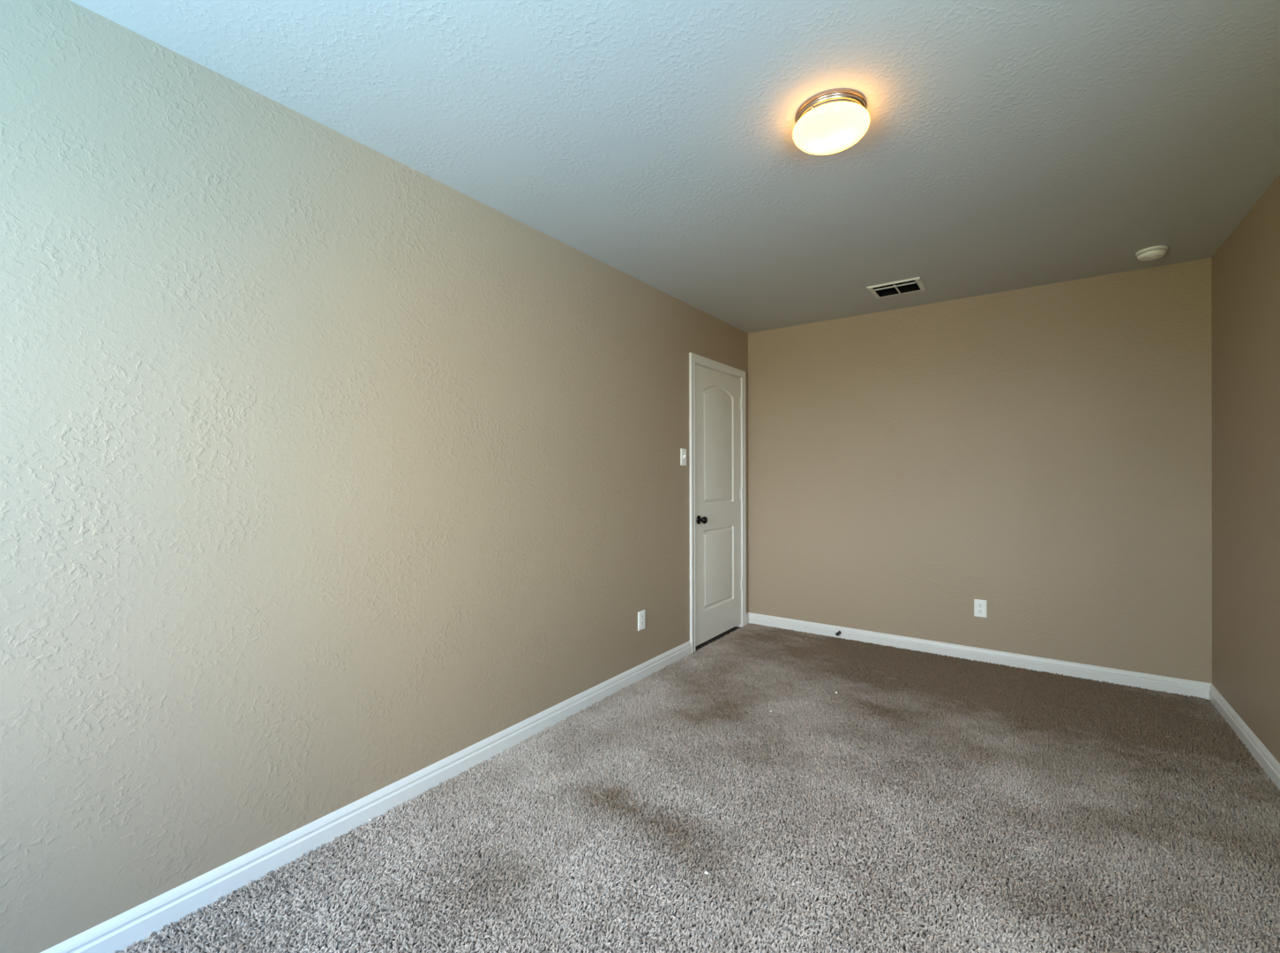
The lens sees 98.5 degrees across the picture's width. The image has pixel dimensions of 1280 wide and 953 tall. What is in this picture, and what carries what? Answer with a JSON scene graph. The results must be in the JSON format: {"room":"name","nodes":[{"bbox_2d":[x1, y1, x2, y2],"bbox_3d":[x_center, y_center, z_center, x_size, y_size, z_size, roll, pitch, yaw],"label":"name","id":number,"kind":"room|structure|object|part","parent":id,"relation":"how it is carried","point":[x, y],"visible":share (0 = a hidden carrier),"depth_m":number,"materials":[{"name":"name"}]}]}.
{"room":"empty bedroom","nodes":[
{"label":"empty bedroom","id":0,"kind":"room"},
{"bbox_2d":[0,0,748,952],"bbox_3d":[-0.780,0.025,2.420,0.140,2.452,5.626,0,0,36],"label":"wall","id":1,"kind":"structure","parent":0,"point":[330,471],"depth_m":1.74,"materials":[{"name":"beige paint"}]},
{"bbox_2d":[40,612,748,952],"bbox_3d":[-0.714,1.204,2.377,0.014,0.094,5.626,0,0,36],"label":"baseboard","id":2,"kind":"structure","parent":1,"relation":"attached to","point":[120,931],"depth_m":1.85,"materials":[{"name":"white wood"}]},
{"bbox_2d":[637,609,644,630],"bbox_3d":[0.011,0.886,3.396,0.008,0.116,0.072,0,0,36],"label":"wall outlet","id":3,"kind":"object","parent":1,"relation":"attached to","point":[640,614],"visible":1,"depth_m":3.39,"materials":[{"name":"white plastic"}]},
{"bbox_2d":[680,448,686,465],"bbox_3d":[0.306,-0.134,3.800,0.019,0.116,0.072,0,0,36],"label":"light switch","id":4,"kind":"object","parent":1,"relation":"attached to","point":[683,452],"visible":1,"depth_m":3.79,"materials":[{"name":"white plastic"}]},
{"bbox_2d":[688,351,746,653],"bbox_3d":[0.571,0.187,4.266,0.126,2.115,0.894,0,0,36],"label":"door frame","id":5,"kind":"structure","parent":1,"relation":"attached to","point":[694,359],"depth_m":3.91,"materials":[{"name":"white wood"}]},
{"bbox_2d":[695,364,742,646],"bbox_3d":[0.624,0.205,4.232,0.102,2.016,0.770,0,0,36],"label":"door","id":6,"kind":"structure","parent":1,"relation":"in","point":[718,400],"depth_m":4.21,"materials":[{"name":"white wood"}]},
{"bbox_3d":[0.450,0.313,3.958,0.067,0.065,0.065,0,0,36],"label":"knob","id":7,"kind":"part","parent":6,"relation":"part of","materials":[{"name":"brown metal"}]},
{"bbox_2d":[70,0,1279,333],"bbox_3d":[0.399,-1.252,1.571,2.988,0.100,5.846,0,0,36],"label":"ceiling","id":8,"kind":"structure","parent":0,"point":[1006,145],"depth_m":1.84,"materials":[{"name":"white paint"}]},
{"bbox_2d":[793,88,869,155],"bbox_3d":[0.628,-1.150,1.820,0.240,0.106,0.240,0,0,36],"label":"ceiling light","id":9,"kind":"object","parent":8,"relation":"attached to","point":[829,122],"visible":1,"depth_m":1.75,"materials":[{"name":"white glass"}]},
{"bbox_2d":[866,276,926,298],"bbox_3d":[1.644,-1.290,3.533,0.306,0.197,0.257,0,0,36],"label":"ceiling vent","id":10,"kind":"object","parent":8,"relation":"in","point":[913,284],"visible":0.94,"depth_m":3.55,"materials":[{"name":"white metal"}]},
{"bbox_3d":[1.601,-1.196,3.473,0.244,0.010,0.006,0,0,36],"label":"louvre blade","id":11,"kind":"part","parent":10,"relation":"part of","materials":[{"name":"white metal"}]},
{"bbox_3d":[1.639,-1.229,3.526,0.244,0.028,0.020,0,0,36],"label":"damper blade","id":12,"kind":"part","parent":10,"relation":"part of","materials":[{"name":"white metal"}]},
{"bbox_3d":[1.662,-1.229,3.557,0.244,0.028,0.020,0,0,36],"label":"damper blade","id":13,"kind":"part","parent":10,"relation":"part of","materials":[{"name":"white metal"}]},
{"bbox_3d":[1.684,-1.229,3.588,0.244,0.028,0.020,0,0,36],"label":"damper blade","id":14,"kind":"part","parent":10,"relation":"part of","materials":[{"name":"metal"}]},
{"bbox_2d":[1135,245,1167,261],"bbox_3d":[2.739,-1.188,2.954,0.129,0.043,0.129,0,0,36],"label":"smoke detector","id":15,"kind":"object","parent":8,"relation":"attached to","point":[1154,252],"visible":1,"depth_m":2.93,"materials":[{"name":"white plastic"}]},
{"bbox_2d":[114,622,1279,952],"bbox_3d":[0.405,1.300,1.575,2.988,0.100,5.846,0,0,36],"label":"floor","id":16,"kind":"structure","parent":0,"point":[928,803],"depth_m":1.91,"materials":[{"name":"grey carpet"}]},
{"bbox_2d":[748,257,1212,683],"bbox_3d":[2.072,0.016,3.905,2.988,2.452,0.110,0,0,36],"label":"wall","id":17,"kind":"structure","parent":0,"point":[1042,454],"depth_m":3.62,"materials":[{"name":"beige paint"}]},
{"bbox_2d":[748,612,1211,699],"bbox_3d":[2.039,1.195,3.856,2.768,0.094,0.014,0,0,36],"label":"baseboard","id":18,"kind":"structure","parent":17,"relation":"attached to","point":[1170,684],"depth_m":3.61,"materials":[{"name":"white wood"}]},
{"bbox_2d":[973,598,987,617],"bbox_3d":[2.276,0.882,3.689,0.072,0.116,0.008,0,0,36],"label":"wall outlet","id":19,"kind":"object","parent":17,"relation":"attached to","point":[980,606],"visible":1,"depth_m":3.69,"materials":[{"name":"white plastic"}]},
{"bbox_2d":[977,608,983,613],"bbox_3d":[2.275,0.902,3.687,0.034,0.028,0.002,0,0,36],"label":"receptacle","id":20,"kind":"object","parent":19,"relation":"attached to","point":[979,610],"depth_m":3.69,"materials":[{"name":"white plastic"}]},
{"bbox_2d":[977,603,983,607],"bbox_3d":[2.275,0.863,3.687,0.034,0.028,0.002,0,0,36],"label":"receptacle","id":21,"kind":"object","parent":19,"relation":"attached to","point":[979,605],"depth_m":3.69,"materials":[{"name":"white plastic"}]},
{"bbox_2d":[1212,173,1279,763],"bbox_3d":[1.572,0.023,0.735,0.110,2.452,5.626,0,0,36],"label":"wall","id":22,"kind":"structure","parent":0,"point":[1246,267],"depth_m":2.54,"materials":[{"name":"beige paint"}]},
{"bbox_2d":[1208,683,1279,789],"bbox_3d":[1.525,1.201,0.773,0.014,0.094,5.626,0,0,36],"label":"baseboard","id":23,"kind":"structure","parent":22,"relation":"attached to","point":[1269,764],"depth_m":2.51,"materials":[{"name":"white wood"}]}
]}

